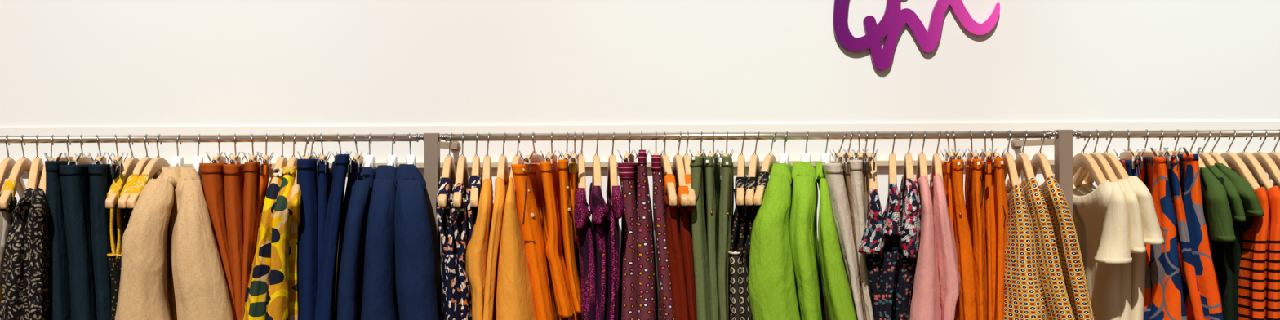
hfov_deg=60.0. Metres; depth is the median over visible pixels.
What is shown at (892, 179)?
wooden hanger
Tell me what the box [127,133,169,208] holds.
wooden hanger
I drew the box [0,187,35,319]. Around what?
dress
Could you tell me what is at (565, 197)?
trousers
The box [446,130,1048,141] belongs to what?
hanging rail
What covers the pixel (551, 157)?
hanger
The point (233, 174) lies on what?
trousers
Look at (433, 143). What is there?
upright
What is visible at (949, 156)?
hanger
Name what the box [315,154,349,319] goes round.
trousers
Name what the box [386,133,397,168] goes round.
hanger
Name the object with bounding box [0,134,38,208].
wooden hanger
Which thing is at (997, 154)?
hanger
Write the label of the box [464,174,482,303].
dress
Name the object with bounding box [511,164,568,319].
trousers
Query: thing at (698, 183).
trousers
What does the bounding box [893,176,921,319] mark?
blouse
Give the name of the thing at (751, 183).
dress
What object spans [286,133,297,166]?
wooden hanger
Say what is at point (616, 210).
blouse
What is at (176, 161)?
hanger
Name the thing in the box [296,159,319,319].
trousers
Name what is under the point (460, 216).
dress
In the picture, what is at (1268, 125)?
trim
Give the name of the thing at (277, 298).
skirt
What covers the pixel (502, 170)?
wooden hanger
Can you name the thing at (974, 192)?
trousers
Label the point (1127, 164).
trousers
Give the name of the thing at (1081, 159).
wooden hanger
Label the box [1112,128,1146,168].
hanger
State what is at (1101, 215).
blouse
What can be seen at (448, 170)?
wooden hanger
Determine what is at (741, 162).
wooden hanger
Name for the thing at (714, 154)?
hanger
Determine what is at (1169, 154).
hanger
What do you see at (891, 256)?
blouse
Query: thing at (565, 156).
hanger
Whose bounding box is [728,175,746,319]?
dress
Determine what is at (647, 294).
trousers
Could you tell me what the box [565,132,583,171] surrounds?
hanger
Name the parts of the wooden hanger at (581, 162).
shoulder arm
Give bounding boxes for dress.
[0,179,17,306]
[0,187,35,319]
[22,187,48,319]
[106,173,129,319]
[117,173,139,271]
[128,174,149,195]
[243,168,283,319]
[287,183,301,319]
[435,177,461,319]
[449,182,471,319]
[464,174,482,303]
[662,173,689,319]
[666,186,697,319]
[676,173,695,288]
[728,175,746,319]
[736,177,756,319]
[743,171,768,319]
[1199,167,1235,319]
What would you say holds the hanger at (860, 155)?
hanging from the hanging rail at (1031, 134)
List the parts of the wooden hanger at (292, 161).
shoulder arm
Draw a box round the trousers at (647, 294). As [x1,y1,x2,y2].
[635,150,657,319]
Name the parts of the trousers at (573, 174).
leg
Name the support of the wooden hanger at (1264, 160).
hanging from the hanging rail at (1201, 133)
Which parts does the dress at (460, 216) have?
panel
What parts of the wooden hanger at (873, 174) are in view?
shoulder arm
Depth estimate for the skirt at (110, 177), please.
2.47 m
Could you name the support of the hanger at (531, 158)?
hanging from the hanging rail at (1031, 134)
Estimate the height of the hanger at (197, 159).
0.176 m
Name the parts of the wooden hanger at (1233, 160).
shoulder arm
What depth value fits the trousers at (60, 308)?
2.42 m
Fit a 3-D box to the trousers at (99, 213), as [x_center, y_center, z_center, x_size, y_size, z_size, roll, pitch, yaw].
[-1.245,0.440,2.600,0.063,0.860,0.420,0,0,-23]
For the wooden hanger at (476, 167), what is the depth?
2.49 m
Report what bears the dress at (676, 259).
hanging from the wooden hanger at (666, 168)
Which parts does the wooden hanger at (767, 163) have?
shoulder arm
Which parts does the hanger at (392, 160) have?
shoulder arm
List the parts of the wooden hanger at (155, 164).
shoulder arm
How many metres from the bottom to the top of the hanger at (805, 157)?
0.176 m
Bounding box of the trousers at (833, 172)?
[822,162,863,319]
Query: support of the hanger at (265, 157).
hanging from the hanging rail at (345, 137)
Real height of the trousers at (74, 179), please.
0.860 m
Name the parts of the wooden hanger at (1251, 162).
shoulder arm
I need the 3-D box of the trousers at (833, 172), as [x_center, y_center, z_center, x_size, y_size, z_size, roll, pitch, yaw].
[0.490,0.434,2.603,0.126,0.855,0.394,0,0,9]
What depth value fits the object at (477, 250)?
2.37 m
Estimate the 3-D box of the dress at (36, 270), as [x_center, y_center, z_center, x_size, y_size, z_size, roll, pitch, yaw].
[-1.384,0.406,2.598,0.060,0.690,0.524,0,0,-21]
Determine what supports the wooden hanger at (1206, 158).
hanging from the hanging rail at (1201, 133)
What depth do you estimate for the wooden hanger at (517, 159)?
2.55 m
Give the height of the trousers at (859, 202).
0.862 m
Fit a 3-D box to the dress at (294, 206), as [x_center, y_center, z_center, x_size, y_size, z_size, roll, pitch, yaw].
[-0.797,0.400,2.598,0.051,0.695,0.482,0,0,-12]
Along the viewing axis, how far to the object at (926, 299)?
2.38 m
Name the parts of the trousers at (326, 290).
leg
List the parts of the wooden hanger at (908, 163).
shoulder arm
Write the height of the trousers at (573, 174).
0.858 m
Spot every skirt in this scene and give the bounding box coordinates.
[106,164,122,252]
[115,165,188,319]
[168,166,233,319]
[266,166,297,319]
[337,166,377,319]
[360,164,399,319]
[394,164,439,319]
[748,163,801,319]
[789,161,826,319]
[814,161,857,319]
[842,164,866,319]
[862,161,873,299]
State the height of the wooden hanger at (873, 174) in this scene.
0.165 m
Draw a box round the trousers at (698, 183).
[689,155,710,319]
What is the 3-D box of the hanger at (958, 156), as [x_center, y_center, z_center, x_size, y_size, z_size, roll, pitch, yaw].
[0.740,-0.024,2.600,0.035,0.092,0.352,0,0,13]
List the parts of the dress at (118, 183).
neckline trim, panel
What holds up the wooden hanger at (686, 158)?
hanging from the hanging rail at (1031, 134)
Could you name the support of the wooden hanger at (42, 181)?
hanging from the hanging rail at (345, 137)
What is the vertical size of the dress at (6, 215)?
0.657 m
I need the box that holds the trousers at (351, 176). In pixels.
[333,160,362,319]
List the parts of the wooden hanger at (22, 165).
shoulder arm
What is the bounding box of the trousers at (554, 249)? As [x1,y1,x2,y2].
[539,161,574,318]
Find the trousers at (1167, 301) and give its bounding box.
[1137,156,1187,319]
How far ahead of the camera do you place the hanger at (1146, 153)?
2.53 m
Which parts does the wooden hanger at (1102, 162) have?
shoulder arm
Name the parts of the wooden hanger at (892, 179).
shoulder arm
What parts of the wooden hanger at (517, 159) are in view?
shoulder arm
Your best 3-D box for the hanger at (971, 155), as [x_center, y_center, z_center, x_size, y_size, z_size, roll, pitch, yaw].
[0.779,-0.025,2.600,0.035,0.092,0.352,0,0,14]
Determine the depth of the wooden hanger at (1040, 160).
2.55 m
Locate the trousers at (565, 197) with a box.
[558,159,581,313]
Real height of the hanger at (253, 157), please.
0.092 m
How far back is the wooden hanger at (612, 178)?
2.53 m
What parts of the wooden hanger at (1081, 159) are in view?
shoulder arm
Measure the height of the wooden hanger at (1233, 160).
0.164 m
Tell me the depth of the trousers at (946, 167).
2.47 m
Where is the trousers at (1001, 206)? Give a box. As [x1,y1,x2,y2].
[986,157,1008,319]
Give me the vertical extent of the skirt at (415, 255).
0.657 m
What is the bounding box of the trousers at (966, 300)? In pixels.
[948,159,977,319]
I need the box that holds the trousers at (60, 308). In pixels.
[44,160,72,319]
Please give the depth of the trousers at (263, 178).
2.45 m
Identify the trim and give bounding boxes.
[0,120,1279,136]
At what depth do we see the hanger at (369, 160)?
2.58 m
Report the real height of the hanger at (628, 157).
0.092 m
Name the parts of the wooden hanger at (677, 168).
shoulder arm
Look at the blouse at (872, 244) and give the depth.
2.37 m
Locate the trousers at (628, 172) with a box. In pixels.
[617,162,637,319]
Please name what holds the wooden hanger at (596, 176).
hanging from the hanging rail at (1031, 134)
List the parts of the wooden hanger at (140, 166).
shoulder arm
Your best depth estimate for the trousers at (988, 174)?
2.46 m
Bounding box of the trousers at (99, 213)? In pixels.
[88,164,111,319]
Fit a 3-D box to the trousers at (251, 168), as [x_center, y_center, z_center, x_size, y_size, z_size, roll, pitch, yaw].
[-0.920,0.436,2.603,0.057,0.865,0.404,0,0,-18]
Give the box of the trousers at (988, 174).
[982,162,995,319]
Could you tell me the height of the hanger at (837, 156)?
0.089 m
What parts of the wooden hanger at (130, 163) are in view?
shoulder arm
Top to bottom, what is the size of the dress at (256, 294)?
0.729 m
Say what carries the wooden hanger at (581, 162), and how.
hanging from the hanging rail at (1031, 134)
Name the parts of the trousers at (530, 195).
leg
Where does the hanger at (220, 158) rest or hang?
hanging from the hanging rail at (345, 137)
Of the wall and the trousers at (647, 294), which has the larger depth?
the wall
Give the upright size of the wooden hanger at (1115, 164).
0.165 m
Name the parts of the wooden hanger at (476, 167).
shoulder arm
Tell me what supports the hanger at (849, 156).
hanging from the hanging rail at (1031, 134)
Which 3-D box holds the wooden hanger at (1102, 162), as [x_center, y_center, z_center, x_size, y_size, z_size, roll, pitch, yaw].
[1.065,0.011,2.600,0.019,0.166,0.434,0,0,6]
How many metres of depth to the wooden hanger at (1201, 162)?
2.54 m
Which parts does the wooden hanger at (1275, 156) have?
shoulder arm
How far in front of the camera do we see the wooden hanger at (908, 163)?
2.54 m
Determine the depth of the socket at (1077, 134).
2.59 m
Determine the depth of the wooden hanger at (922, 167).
2.54 m
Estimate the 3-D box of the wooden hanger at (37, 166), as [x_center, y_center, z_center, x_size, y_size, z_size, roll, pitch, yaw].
[-1.412,0.023,2.600,0.018,0.166,0.434,0,0,-24]
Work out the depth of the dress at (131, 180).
2.45 m
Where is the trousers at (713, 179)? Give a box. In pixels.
[704,155,720,319]
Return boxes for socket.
[415,133,423,142]
[438,133,448,142]
[1047,129,1057,138]
[1072,129,1080,138]
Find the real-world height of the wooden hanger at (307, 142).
0.164 m
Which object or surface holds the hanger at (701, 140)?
hanging from the hanging rail at (1031, 134)
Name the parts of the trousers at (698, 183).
leg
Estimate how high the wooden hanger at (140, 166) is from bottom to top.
0.166 m
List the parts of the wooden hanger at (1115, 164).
shoulder arm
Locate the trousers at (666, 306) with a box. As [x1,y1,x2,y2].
[651,155,674,319]
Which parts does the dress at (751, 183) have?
panel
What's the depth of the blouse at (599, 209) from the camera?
2.38 m
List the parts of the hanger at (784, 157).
shoulder arm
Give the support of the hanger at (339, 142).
hanging from the hanging rail at (345, 137)
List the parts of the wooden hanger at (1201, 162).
shoulder arm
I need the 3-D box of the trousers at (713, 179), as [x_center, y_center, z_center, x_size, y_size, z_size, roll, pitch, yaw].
[0.184,0.427,2.600,0.045,0.871,0.384,0,0,7]
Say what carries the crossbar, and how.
attached to the wall
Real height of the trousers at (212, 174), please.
0.862 m
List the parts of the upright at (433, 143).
post, wall arm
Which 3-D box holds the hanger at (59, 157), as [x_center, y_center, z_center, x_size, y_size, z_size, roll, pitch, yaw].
[-1.339,-0.015,2.600,0.035,0.092,0.352,0,0,-16]
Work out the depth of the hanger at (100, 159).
2.53 m
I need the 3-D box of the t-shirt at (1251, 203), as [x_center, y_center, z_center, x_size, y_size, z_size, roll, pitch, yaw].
[1.353,0.312,2.600,0.076,0.611,0.510,0,0,11]
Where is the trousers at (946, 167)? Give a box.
[942,162,957,319]
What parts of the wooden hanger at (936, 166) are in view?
shoulder arm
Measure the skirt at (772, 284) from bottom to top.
0.655 m
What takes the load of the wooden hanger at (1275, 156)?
hanging from the hanging rail at (1201, 133)
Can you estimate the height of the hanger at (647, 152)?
0.092 m
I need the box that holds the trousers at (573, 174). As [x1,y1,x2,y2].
[568,163,581,319]
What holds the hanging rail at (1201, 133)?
attached to the upright at (1062, 141)
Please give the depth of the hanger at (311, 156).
2.58 m
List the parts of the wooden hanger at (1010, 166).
shoulder arm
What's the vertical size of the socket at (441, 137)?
0.021 m
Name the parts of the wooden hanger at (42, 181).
shoulder arm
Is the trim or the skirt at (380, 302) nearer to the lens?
the skirt at (380, 302)
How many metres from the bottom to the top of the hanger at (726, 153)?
0.092 m
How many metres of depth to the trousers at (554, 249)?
2.42 m
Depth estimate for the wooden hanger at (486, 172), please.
2.53 m
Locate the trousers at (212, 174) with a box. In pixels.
[199,163,235,319]
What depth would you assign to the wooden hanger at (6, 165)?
2.58 m
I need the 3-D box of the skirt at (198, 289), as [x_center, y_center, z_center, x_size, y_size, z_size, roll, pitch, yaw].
[-1.003,0.342,2.602,0.170,0.654,0.592,0,0,-17]
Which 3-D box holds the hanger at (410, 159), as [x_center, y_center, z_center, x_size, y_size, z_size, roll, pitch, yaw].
[-0.537,0.024,2.600,0.023,0.176,0.382,0,0,-11]
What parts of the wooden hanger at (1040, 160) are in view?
shoulder arm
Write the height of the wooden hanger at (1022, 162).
0.165 m
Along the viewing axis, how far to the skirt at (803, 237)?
2.36 m
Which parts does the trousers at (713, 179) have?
leg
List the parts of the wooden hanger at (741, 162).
shoulder arm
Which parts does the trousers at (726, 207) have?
leg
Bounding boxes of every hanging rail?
[0,133,416,143]
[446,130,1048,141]
[1080,129,1279,137]
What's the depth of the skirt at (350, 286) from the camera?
2.35 m
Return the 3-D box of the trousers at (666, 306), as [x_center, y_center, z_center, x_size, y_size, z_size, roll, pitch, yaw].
[0.067,0.426,2.595,0.080,0.874,0.368,0,0,0]
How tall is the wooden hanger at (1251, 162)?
0.162 m
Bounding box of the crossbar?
[43,159,1119,168]
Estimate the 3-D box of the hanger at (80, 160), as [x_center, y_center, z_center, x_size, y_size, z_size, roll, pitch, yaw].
[-1.306,-0.015,2.600,0.035,0.092,0.352,0,0,-20]
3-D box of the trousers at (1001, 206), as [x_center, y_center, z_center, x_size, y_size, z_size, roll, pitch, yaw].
[0.832,0.427,2.600,0.042,0.866,0.395,0,0,16]
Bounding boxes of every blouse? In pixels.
[573,187,595,319]
[588,182,609,319]
[604,185,624,319]
[858,188,884,319]
[880,183,901,319]
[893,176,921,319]
[1072,180,1132,319]
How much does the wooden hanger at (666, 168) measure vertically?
0.166 m
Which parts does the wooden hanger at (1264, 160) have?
shoulder arm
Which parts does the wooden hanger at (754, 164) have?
shoulder arm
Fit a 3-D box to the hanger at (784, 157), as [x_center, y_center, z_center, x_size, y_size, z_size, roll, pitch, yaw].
[0.338,0.020,2.600,0.023,0.175,0.382,0,0,12]
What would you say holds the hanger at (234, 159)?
hanging from the hanging rail at (345, 137)
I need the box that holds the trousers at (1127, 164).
[1119,160,1151,319]
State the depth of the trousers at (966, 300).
2.42 m
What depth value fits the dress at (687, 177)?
2.45 m
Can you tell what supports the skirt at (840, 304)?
hanging from the hanger at (825, 157)
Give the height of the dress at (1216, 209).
0.601 m
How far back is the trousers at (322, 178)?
2.44 m
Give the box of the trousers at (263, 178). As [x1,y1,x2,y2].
[248,164,271,279]
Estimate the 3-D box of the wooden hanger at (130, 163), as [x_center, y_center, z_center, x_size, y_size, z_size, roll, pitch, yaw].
[-1.189,0.022,2.600,0.018,0.166,0.434,0,0,-12]
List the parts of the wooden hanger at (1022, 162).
shoulder arm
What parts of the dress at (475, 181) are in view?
panel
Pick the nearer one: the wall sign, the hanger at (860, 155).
the hanger at (860, 155)
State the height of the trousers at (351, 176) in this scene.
0.867 m
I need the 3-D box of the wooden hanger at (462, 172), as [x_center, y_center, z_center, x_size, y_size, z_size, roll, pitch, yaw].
[-0.416,0.018,2.600,0.019,0.166,0.434,0,0,-6]
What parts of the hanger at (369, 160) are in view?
shoulder arm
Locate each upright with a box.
[415,132,460,319]
[1010,129,1080,219]
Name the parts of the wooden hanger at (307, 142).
shoulder arm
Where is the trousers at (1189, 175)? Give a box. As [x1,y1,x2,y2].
[1173,154,1223,319]
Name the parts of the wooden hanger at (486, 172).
shoulder arm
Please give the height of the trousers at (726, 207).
0.871 m
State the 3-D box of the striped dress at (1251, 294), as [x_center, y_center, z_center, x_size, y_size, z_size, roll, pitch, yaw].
[1.375,0.345,2.599,0.051,0.584,0.462,0,0,10]
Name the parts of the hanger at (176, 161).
shoulder arm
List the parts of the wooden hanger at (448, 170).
shoulder arm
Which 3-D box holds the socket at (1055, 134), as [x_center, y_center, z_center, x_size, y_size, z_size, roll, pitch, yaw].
[0.966,-0.060,2.600,0.020,0.021,0.021,0,0,0]
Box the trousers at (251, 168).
[241,161,260,319]
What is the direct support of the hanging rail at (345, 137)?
attached to the upright at (433, 143)
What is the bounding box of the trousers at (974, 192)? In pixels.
[964,159,986,319]
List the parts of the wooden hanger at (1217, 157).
shoulder arm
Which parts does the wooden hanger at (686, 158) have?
shoulder arm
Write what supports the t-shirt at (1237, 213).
hanging from the wooden hanger at (1206, 158)
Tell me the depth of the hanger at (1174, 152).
2.51 m
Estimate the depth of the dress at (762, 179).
2.45 m
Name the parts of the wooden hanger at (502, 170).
shoulder arm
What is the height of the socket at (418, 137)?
0.021 m
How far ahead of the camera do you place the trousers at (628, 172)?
2.42 m
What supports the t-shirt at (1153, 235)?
hanging from the wooden hanger at (1115, 164)
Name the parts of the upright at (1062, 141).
wall arm, post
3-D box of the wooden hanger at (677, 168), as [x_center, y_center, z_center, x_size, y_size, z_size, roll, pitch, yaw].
[0.089,0.016,2.600,0.018,0.166,0.434,0,0,-2]
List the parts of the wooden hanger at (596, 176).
shoulder arm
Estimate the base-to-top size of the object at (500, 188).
0.628 m
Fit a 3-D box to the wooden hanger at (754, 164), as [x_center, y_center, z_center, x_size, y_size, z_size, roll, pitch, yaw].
[0.270,0.015,2.600,0.021,0.165,0.434,0,0,9]
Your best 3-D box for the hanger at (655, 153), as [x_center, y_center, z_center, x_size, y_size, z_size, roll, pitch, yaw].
[0.037,-0.021,2.600,0.035,0.092,0.352,0,0,1]
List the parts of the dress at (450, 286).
panel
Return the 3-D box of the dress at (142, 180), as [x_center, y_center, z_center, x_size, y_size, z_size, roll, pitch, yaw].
[-1.133,0.366,2.601,0.073,0.667,0.375,0,0,-11]
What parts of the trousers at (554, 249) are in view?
leg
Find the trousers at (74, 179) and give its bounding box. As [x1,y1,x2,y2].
[59,164,97,319]
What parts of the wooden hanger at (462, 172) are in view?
shoulder arm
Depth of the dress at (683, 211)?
2.43 m
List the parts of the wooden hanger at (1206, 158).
shoulder arm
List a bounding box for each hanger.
[0,134,26,198]
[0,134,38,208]
[26,134,44,189]
[38,134,53,195]
[43,133,89,160]
[63,133,99,164]
[88,134,112,164]
[105,133,139,208]
[106,133,128,173]
[118,133,160,208]
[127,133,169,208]
[169,133,185,166]
[192,133,203,189]
[205,133,231,163]
[223,133,246,164]
[242,133,262,161]
[257,133,274,173]
[274,133,288,168]
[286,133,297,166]
[293,133,310,184]
[297,133,321,159]
[313,133,331,173]
[332,133,351,173]
[346,133,368,173]
[364,133,374,168]
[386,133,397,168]
[405,132,415,165]
[438,132,456,206]
[453,132,469,206]
[470,132,480,206]
[482,132,491,183]
[493,132,509,199]
[507,132,521,193]
[518,132,548,172]
[539,132,562,172]
[557,132,573,165]
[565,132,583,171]
[577,132,586,198]
[591,132,602,194]
[606,131,617,205]
[617,131,638,163]
[634,131,649,168]
[648,131,663,155]
[661,131,677,205]
[671,131,688,205]
[682,131,695,205]
[688,131,711,156]
[702,131,723,171]
[717,131,733,171]
[736,131,745,205]
[745,131,760,205]
[753,131,777,205]
[778,130,789,165]
[800,130,810,162]
[820,130,831,163]
[829,131,848,170]
[837,130,859,170]
[852,130,868,170]
[853,130,878,170]
[869,130,877,190]
[888,130,897,195]
[902,130,914,188]
[915,130,928,183]
[930,130,943,182]
[939,129,959,163]
[945,129,967,169]
[961,129,984,169]
[975,129,997,169]
[989,129,1005,169]
[1002,129,1019,189]
[1014,129,1035,182]
[1031,129,1054,180]
[1072,128,1118,186]
[1072,130,1106,186]
[1084,129,1128,183]
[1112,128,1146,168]
[1123,128,1168,159]
[1140,128,1182,168]
[1150,128,1201,162]
[1188,129,1205,174]
[1198,129,1216,167]
[1207,129,1229,168]
[1219,129,1259,190]
[1228,129,1273,191]
[1251,128,1279,189]
[1264,128,1279,172]
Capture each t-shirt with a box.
[1072,177,1146,319]
[1080,175,1164,319]
[1205,164,1245,319]
[1214,163,1264,231]
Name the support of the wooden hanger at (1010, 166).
hanging from the hanging rail at (1031, 134)
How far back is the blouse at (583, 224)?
2.38 m
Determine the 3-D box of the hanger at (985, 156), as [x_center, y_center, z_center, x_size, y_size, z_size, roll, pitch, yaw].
[0.810,-0.025,2.600,0.035,0.092,0.352,0,0,15]
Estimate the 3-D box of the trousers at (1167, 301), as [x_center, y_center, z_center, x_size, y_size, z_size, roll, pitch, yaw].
[1.221,0.425,2.588,0.138,0.866,0.385,0,0,20]
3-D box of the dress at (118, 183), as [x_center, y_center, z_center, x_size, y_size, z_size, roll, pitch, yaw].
[-1.184,0.366,2.597,0.070,0.668,0.399,0,0,-14]
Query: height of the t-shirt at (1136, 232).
0.577 m
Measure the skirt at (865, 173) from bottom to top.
0.857 m
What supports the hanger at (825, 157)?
hanging from the hanging rail at (1031, 134)
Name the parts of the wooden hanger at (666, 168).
shoulder arm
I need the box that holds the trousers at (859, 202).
[848,160,874,319]
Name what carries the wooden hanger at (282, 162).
hanging from the hanging rail at (345, 137)
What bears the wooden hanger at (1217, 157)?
hanging from the hanging rail at (1201, 133)
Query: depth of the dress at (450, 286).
2.42 m
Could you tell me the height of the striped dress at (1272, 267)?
0.586 m
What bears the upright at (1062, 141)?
on the floor
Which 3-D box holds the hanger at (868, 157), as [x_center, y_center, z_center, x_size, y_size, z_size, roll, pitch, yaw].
[0.527,-0.023,2.600,0.035,0.092,0.352,0,0,7]
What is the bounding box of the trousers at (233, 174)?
[222,164,244,319]
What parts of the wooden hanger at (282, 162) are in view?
shoulder arm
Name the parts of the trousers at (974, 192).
leg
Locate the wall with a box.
[0,0,1279,319]
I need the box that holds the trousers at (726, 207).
[718,155,733,319]
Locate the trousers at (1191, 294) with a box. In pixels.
[1165,157,1204,319]
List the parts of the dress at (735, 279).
neckline trim, panel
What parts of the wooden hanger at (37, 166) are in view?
shoulder arm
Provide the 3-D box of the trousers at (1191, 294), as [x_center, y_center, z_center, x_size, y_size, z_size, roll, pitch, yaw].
[1.273,0.426,2.599,0.113,0.863,0.370,0,0,16]
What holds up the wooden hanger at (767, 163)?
hanging from the hanging rail at (1031, 134)
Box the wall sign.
[832,0,999,71]
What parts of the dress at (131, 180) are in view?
panel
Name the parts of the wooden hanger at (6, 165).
shoulder arm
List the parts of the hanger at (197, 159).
shoulder arm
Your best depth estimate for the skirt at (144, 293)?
2.35 m
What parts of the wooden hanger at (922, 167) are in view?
shoulder arm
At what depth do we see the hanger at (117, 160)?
2.48 m
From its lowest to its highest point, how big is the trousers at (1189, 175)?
0.871 m
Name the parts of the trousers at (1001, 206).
leg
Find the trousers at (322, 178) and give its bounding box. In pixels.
[315,161,329,288]
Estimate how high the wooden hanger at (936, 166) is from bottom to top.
0.165 m
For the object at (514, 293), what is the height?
0.628 m
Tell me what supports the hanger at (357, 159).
hanging from the hanging rail at (345, 137)
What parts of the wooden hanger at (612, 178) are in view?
shoulder arm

